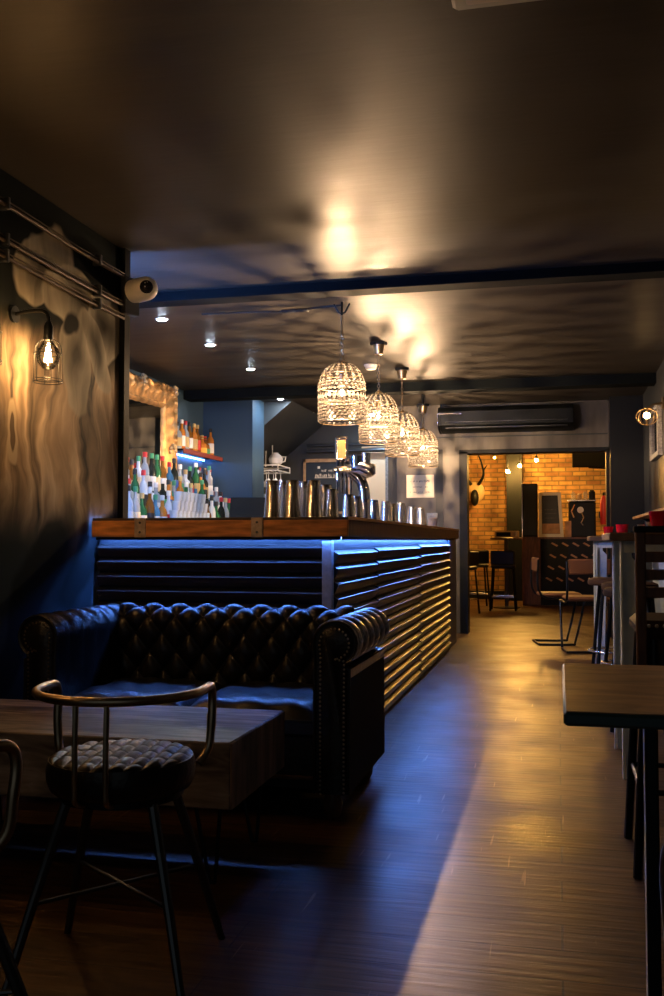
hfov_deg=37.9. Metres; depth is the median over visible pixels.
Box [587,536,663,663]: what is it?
pub table
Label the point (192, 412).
wall
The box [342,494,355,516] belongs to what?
cocktail shaker
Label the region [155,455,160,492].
bottle
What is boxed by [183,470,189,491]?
bottle
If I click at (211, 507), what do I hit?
bottle
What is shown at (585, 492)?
jar
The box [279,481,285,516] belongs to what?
cocktail shaker
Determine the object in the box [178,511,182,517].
tumbler
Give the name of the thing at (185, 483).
bottle
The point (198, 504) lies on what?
tumbler
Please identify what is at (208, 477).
bottle
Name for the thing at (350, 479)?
faucet
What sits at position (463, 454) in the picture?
door frame
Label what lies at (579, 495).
jar
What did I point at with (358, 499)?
cocktail shaker
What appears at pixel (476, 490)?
antler mount
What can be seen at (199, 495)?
tumbler
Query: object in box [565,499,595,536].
coffee machine
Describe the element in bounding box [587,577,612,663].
bar stool
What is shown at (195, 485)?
bottle
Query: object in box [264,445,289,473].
glass rack
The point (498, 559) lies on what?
stool
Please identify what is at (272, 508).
cocktail shaker
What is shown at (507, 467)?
light
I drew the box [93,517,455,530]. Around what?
countertop
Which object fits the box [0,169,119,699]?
wall
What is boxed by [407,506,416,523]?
cocktail shaker
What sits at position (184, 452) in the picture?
shelf
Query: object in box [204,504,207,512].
tumbler
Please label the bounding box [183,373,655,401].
ceiling beam
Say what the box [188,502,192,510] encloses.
tumbler
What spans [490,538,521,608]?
round table
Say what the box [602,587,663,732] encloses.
bar stool
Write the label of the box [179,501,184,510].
tumbler
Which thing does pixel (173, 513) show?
tumbler
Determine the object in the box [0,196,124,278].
conduit pipe
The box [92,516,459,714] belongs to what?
bar counter
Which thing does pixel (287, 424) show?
wall
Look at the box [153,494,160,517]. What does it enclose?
bottle
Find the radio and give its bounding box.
[494,531,518,537]
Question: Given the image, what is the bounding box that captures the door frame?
[420,433,610,636]
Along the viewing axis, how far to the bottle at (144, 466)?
7.94 m
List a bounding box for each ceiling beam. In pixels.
[139,261,663,308]
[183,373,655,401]
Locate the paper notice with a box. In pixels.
[406,475,433,497]
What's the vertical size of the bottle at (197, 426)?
0.296 m
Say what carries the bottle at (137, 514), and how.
on the bar cabinet
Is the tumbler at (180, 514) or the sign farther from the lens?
the sign
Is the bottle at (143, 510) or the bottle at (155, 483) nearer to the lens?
the bottle at (143, 510)
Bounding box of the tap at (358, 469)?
[333,436,375,498]
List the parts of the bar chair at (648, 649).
leg, leg, post, seat, rail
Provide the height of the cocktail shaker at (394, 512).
0.135 m
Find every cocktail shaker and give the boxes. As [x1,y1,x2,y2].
[264,480,281,516]
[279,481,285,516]
[284,480,301,516]
[300,481,306,516]
[305,480,322,516]
[321,484,331,516]
[326,489,338,516]
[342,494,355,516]
[354,496,363,517]
[362,499,370,518]
[370,500,379,519]
[380,501,391,520]
[390,503,397,521]
[397,503,405,522]
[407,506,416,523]
[417,508,425,524]
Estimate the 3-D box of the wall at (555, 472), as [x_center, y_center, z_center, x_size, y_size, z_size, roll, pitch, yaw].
[4.374,0.283,16.542,4.200,2.900,0.200,-1,-3,13]
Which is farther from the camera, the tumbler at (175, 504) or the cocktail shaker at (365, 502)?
the tumbler at (175, 504)
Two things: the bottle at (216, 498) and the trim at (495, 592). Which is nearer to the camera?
the bottle at (216, 498)
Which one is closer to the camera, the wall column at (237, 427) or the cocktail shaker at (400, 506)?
the cocktail shaker at (400, 506)
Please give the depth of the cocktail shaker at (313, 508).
4.64 m
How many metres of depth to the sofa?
3.88 m
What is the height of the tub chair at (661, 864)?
0.666 m
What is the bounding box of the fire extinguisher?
[598,492,605,524]
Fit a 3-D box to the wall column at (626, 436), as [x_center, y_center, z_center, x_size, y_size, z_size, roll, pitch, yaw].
[3.051,0.199,10.014,0.330,2.490,0.249,-1,-3,13]
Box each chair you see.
[0,739,27,995]
[1,679,224,995]
[530,557,584,645]
[559,559,612,653]
[624,526,663,879]
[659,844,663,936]
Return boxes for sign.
[303,458,349,513]
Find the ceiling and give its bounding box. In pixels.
[0,0,663,419]
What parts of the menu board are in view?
panel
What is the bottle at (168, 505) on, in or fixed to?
on the bar cabinet
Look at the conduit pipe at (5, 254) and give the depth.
4.23 m
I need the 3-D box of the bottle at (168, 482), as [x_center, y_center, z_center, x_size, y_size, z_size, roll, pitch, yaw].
[-1.379,0.008,8.162,0.082,0.326,0.082,-1,-3,22]
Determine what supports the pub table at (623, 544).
on the floor
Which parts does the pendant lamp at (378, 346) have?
lamp shade, mounting plate, chain, shade frame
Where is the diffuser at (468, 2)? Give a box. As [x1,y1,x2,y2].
[466,0,505,4]
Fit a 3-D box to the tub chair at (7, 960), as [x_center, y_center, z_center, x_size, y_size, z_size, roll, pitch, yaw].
[-0.764,0.746,1.687,0.418,0.666,0.417,-2,-3,33]
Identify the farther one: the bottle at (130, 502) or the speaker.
the speaker
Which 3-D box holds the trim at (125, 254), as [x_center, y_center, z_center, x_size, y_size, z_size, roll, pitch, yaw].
[-1.838,-0.020,5.087,1.630,2.490,0.060,-1,-3,13]
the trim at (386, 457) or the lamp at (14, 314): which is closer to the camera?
the lamp at (14, 314)
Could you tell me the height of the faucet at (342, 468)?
0.211 m
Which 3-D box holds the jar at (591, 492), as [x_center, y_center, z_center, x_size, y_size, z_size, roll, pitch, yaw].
[4.053,-0.047,15.090,0.100,0.150,0.098,-1,-3,13]
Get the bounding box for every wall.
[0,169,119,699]
[129,369,202,476]
[264,401,325,463]
[264,420,385,516]
[397,400,608,632]
[469,453,605,590]
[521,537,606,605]
[643,360,663,611]
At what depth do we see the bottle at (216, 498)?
9.29 m
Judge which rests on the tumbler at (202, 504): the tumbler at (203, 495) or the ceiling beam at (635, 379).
the tumbler at (203, 495)
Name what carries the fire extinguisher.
attached to the post
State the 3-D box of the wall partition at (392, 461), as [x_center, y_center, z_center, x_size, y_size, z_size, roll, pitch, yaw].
[0.792,0.256,11.290,0.130,2.490,0.850,-1,-3,13]
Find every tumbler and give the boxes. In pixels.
[169,510,178,517]
[171,501,180,509]
[173,491,182,500]
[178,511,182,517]
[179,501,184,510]
[182,492,186,500]
[184,502,188,510]
[185,492,190,501]
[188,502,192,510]
[190,493,194,501]
[191,502,196,511]
[194,493,198,502]
[196,503,200,511]
[198,494,201,502]
[200,503,203,511]
[202,494,205,502]
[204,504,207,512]
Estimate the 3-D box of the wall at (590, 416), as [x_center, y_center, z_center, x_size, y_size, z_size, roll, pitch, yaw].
[2.165,0.218,10.442,2.930,2.490,0.180,-1,-3,13]
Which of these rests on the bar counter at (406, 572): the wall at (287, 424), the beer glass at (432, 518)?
the beer glass at (432, 518)
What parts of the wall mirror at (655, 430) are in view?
glass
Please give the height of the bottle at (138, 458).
0.326 m
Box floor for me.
[0,599,663,995]
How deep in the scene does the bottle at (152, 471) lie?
8.05 m
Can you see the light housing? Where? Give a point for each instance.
(456, 4)
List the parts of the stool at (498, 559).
leg, leg, backrest, seat, leg, leg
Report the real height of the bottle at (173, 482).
0.326 m
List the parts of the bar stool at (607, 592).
seat, leg, leg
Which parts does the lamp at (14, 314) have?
wall arm, bulb glass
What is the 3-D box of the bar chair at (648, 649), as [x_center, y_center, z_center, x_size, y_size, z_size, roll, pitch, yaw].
[1.157,0.613,3.040,0.448,1.046,0.434,-1,-3,13]
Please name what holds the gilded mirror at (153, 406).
attached to the wall at (192, 412)
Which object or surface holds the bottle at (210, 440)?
on the shelf at (184, 452)
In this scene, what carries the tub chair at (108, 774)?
on the floor
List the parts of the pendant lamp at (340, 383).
lamp shade, shade frame, rod, chain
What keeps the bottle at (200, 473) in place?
on the bar cabinet
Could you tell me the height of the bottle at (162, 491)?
0.326 m
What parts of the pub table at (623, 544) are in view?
leg, leg, frame rail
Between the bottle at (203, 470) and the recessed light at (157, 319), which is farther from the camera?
the bottle at (203, 470)
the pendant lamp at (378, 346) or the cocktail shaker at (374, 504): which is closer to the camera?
the cocktail shaker at (374, 504)
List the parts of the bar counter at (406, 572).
plate, slat panel, plate, corner post, slat panel, slat panel, slat panel, panel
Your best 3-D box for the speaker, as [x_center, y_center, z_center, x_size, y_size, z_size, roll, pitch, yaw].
[3.125,0.198,15.294,0.245,0.840,0.245,-1,-3,13]
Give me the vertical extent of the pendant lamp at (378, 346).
0.757 m
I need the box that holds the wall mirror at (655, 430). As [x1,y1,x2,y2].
[649,405,662,461]
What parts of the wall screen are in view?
bracket arm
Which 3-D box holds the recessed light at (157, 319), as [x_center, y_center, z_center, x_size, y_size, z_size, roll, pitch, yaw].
[-1.144,-1.200,6.508,0.092,0.006,0.092,-1,-3,13]
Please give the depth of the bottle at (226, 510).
9.24 m
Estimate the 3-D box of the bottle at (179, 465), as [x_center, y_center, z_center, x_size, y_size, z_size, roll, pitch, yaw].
[-1.365,-0.139,8.692,0.082,0.326,0.082,0,-3,-8]
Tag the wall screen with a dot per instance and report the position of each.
(590, 460)
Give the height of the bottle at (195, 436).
0.296 m
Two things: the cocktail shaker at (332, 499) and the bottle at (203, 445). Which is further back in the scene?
the bottle at (203, 445)
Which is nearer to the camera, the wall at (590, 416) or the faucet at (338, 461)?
the faucet at (338, 461)
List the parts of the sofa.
nail trim, scroll panel, arm, backrest, seat, rail, nail trim, scroll panel, arm, panel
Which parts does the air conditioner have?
chrome trim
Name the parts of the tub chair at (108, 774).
leg, leg, seat, seat, rail, leg, leg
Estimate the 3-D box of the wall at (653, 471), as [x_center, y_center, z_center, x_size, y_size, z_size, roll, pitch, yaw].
[1.976,-0.052,4.356,0.150,2.490,11.770,-1,-3,13]
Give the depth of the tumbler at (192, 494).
7.94 m
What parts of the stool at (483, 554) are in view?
backrest, seat, leg, leg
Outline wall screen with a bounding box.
[572,452,604,468]
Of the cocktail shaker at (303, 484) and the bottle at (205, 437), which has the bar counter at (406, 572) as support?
the cocktail shaker at (303, 484)
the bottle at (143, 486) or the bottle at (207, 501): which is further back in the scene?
the bottle at (207, 501)
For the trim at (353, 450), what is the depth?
11.78 m
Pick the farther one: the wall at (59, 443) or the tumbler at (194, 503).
the tumbler at (194, 503)
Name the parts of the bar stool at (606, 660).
leg, seat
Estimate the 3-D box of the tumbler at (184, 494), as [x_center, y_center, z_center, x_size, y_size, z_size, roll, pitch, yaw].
[-1.207,-0.011,7.794,0.074,0.075,0.072,-1,-3,13]
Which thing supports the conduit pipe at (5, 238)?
attached to the wall at (59, 443)
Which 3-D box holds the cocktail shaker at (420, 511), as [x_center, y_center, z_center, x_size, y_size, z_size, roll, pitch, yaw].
[0.693,0.152,7.545,0.079,0.150,0.078,-1,-3,13]
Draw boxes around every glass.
[427,513,437,526]
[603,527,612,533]
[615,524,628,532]
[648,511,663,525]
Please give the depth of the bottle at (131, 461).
7.70 m
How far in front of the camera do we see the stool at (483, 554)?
14.58 m
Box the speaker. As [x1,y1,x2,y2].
[521,483,537,536]
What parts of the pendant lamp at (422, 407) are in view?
lamp shade, shade frame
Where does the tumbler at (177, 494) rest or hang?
on the tumbler at (175, 504)
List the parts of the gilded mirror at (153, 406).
glass, frame, frame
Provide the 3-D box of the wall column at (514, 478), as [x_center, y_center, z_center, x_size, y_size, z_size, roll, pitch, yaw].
[3.116,0.355,16.473,0.260,2.750,0.500,-1,-3,13]
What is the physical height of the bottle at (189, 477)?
0.326 m
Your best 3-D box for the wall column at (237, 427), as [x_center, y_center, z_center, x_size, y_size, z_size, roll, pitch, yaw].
[-1.038,0.207,10.204,0.540,2.490,0.400,-1,-3,13]
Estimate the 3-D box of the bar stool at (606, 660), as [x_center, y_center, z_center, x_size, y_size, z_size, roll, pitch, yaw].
[1.807,0.886,5.860,0.346,0.751,0.346,0,-3,-4]
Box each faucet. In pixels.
[336,460,339,493]
[340,461,344,493]
[345,461,348,493]
[349,478,352,493]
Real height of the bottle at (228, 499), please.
0.370 m
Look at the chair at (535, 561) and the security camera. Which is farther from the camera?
the chair at (535, 561)
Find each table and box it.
[0,699,284,883]
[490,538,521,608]
[562,663,663,995]
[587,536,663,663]
[602,533,663,778]
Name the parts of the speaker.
trim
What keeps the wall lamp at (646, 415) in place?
attached to the wall at (653, 471)
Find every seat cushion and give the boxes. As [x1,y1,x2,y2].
[73,677,223,706]
[191,681,312,734]
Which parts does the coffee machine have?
plate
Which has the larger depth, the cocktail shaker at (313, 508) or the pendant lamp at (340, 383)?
the pendant lamp at (340, 383)
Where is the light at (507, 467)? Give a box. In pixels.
[506,454,508,472]
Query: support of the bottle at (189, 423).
on the shelf at (184, 452)
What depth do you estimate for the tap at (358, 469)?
6.10 m
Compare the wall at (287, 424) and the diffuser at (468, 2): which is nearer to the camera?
the diffuser at (468, 2)
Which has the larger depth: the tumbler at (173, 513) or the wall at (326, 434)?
the wall at (326, 434)
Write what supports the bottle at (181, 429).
on the shelf at (184, 452)
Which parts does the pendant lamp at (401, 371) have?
lamp shade, mounting plate, chain, shade frame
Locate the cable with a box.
[201,304,340,314]
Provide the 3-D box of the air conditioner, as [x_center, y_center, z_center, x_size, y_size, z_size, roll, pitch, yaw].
[1.851,-0.847,10.363,1.424,0.270,0.208,-1,-3,13]
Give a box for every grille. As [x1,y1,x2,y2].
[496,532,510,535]
[524,485,535,534]
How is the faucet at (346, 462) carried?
on the tap at (358, 469)
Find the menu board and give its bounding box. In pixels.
[538,492,563,536]
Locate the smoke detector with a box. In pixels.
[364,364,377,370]
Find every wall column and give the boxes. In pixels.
[203,400,263,506]
[506,454,522,600]
[608,395,644,638]
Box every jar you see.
[571,492,575,499]
[577,493,581,499]
[583,491,586,499]
[589,490,594,499]
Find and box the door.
[361,446,384,513]
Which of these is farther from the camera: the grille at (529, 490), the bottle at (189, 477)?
the grille at (529, 490)
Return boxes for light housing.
[451,0,538,9]
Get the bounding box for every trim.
[117,248,130,517]
[307,442,387,453]
[385,447,387,500]
[470,590,504,598]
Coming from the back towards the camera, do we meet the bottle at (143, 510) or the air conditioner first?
the air conditioner
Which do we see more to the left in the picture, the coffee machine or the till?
the till
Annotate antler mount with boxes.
[469,455,486,505]
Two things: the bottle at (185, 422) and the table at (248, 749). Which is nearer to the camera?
the table at (248, 749)
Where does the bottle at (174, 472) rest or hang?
on the bar cabinet
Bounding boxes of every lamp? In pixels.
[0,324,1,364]
[8,306,62,384]
[317,302,366,424]
[358,341,398,444]
[384,367,419,456]
[408,394,437,467]
[636,397,663,425]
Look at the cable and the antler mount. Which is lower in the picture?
the antler mount
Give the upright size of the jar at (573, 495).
0.120 m
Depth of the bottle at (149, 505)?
7.50 m
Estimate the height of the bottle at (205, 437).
0.206 m
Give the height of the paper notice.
0.250 m
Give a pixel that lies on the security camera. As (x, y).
(134, 291)
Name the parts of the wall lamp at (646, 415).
bulb, wall plate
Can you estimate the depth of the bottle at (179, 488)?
8.40 m
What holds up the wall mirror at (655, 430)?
attached to the wall at (653, 471)
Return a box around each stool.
[469,550,489,605]
[469,551,479,613]
[489,551,517,610]
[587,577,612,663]
[601,581,658,663]
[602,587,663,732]
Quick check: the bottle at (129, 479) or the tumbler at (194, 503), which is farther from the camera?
the tumbler at (194, 503)
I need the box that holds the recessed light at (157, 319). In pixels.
[155,318,168,320]
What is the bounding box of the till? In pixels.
[229,497,264,516]
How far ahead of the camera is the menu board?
15.12 m
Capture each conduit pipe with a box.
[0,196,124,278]
[0,232,123,306]
[0,249,124,319]
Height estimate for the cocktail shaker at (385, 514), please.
0.140 m
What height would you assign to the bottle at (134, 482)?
0.370 m
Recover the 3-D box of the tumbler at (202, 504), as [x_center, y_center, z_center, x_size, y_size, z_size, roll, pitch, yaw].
[-1.116,0.083,8.180,0.074,0.075,0.072,-1,-3,13]
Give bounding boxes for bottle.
[128,478,133,498]
[128,485,133,517]
[129,459,137,482]
[131,469,139,501]
[132,486,140,517]
[136,456,141,484]
[139,470,147,505]
[140,493,146,517]
[141,452,149,485]
[145,488,154,517]
[148,481,153,501]
[149,453,155,492]
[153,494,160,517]
[154,482,160,507]
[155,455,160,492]
[159,479,166,506]
[159,495,166,517]
[160,456,166,490]
[165,491,171,517]
[166,480,171,500]
[167,462,173,491]
[171,458,177,489]
[172,481,175,490]
[176,476,183,491]
[177,422,181,447]
[178,464,184,489]
[179,419,185,447]
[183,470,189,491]
[184,421,188,448]
[184,482,187,491]
[187,467,193,492]
[188,422,192,449]
[189,483,192,492]
[192,423,197,450]
[192,463,199,492]
[194,484,197,492]
[196,425,200,451]
[198,480,205,503]
[199,472,205,489]
[200,435,206,453]
[202,469,207,498]
[204,436,209,453]
[205,500,210,517]
[206,466,212,499]
[207,429,213,454]
[209,496,215,517]
[214,487,219,507]
[214,501,219,517]
[218,497,224,517]
[223,498,228,516]
[227,498,230,512]
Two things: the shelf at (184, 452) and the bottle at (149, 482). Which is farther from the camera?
the shelf at (184, 452)
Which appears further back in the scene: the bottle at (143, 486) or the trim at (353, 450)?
the trim at (353, 450)
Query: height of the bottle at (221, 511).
0.370 m
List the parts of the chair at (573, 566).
seat, backrest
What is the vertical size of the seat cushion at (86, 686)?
0.119 m
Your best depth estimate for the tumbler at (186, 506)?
7.81 m
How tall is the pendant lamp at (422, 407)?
0.757 m
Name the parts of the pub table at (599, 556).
leg, leg, frame rail, leg, leg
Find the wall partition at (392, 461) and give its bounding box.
[388,409,396,502]
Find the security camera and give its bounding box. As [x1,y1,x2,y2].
[120,276,157,316]
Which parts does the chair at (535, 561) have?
backrest, seat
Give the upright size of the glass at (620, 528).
0.085 m
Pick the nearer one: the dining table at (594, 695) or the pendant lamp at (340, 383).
the dining table at (594, 695)
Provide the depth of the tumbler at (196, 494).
8.03 m
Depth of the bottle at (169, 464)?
8.43 m
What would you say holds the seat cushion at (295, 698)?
on the sofa
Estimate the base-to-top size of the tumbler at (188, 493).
0.075 m
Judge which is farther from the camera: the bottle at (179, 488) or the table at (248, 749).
the bottle at (179, 488)
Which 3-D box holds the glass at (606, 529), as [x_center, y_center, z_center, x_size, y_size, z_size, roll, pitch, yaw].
[2.033,0.245,7.120,0.075,0.070,0.074,-1,-3,13]
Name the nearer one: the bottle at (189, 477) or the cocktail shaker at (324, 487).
the cocktail shaker at (324, 487)
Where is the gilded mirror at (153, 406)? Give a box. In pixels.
[129,372,178,472]
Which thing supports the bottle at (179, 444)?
on the shelf at (184, 452)
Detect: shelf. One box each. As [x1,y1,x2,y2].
[177,448,222,461]
[632,507,663,521]
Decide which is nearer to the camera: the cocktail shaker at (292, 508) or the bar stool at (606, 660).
the cocktail shaker at (292, 508)
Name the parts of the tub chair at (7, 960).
rail, leg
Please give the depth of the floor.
2.92 m
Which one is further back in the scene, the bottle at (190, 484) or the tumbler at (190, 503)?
the bottle at (190, 484)
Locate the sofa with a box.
[18,602,389,818]
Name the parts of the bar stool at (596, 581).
leg, seat, leg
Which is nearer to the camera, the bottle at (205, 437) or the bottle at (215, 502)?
the bottle at (215, 502)
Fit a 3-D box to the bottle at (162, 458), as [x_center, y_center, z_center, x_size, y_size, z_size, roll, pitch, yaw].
[-1.460,-0.177,8.328,0.078,0.370,0.078,2,-4,-44]
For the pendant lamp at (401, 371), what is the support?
hanging from the ceiling
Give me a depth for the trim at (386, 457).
11.72 m
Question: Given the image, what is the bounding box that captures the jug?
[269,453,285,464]
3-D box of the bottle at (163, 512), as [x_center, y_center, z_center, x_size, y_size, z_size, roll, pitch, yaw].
[-1.362,0.140,7.763,0.082,0.326,0.082,-1,-3,12]
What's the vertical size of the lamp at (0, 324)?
0.322 m
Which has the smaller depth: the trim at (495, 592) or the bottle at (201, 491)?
the bottle at (201, 491)
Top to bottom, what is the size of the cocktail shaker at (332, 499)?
0.145 m
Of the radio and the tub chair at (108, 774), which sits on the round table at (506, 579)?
the radio
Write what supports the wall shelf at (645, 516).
attached to the wall at (653, 471)
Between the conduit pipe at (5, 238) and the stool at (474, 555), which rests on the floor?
the stool at (474, 555)
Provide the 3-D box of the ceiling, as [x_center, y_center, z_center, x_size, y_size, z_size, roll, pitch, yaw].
[-0.038,-1.292,5.617,5.000,0.100,13.200,-1,-3,13]
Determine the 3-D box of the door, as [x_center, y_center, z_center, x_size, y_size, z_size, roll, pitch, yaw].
[0.510,0.447,11.764,0.300,2.150,0.040,-1,-3,13]
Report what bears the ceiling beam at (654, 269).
attached to the ceiling
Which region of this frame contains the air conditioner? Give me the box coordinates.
[437,404,573,433]
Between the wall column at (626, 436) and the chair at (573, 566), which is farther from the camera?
the wall column at (626, 436)
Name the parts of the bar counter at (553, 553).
post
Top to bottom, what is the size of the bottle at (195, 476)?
0.370 m
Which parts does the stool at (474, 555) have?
backrest, leg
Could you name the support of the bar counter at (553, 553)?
on the floor

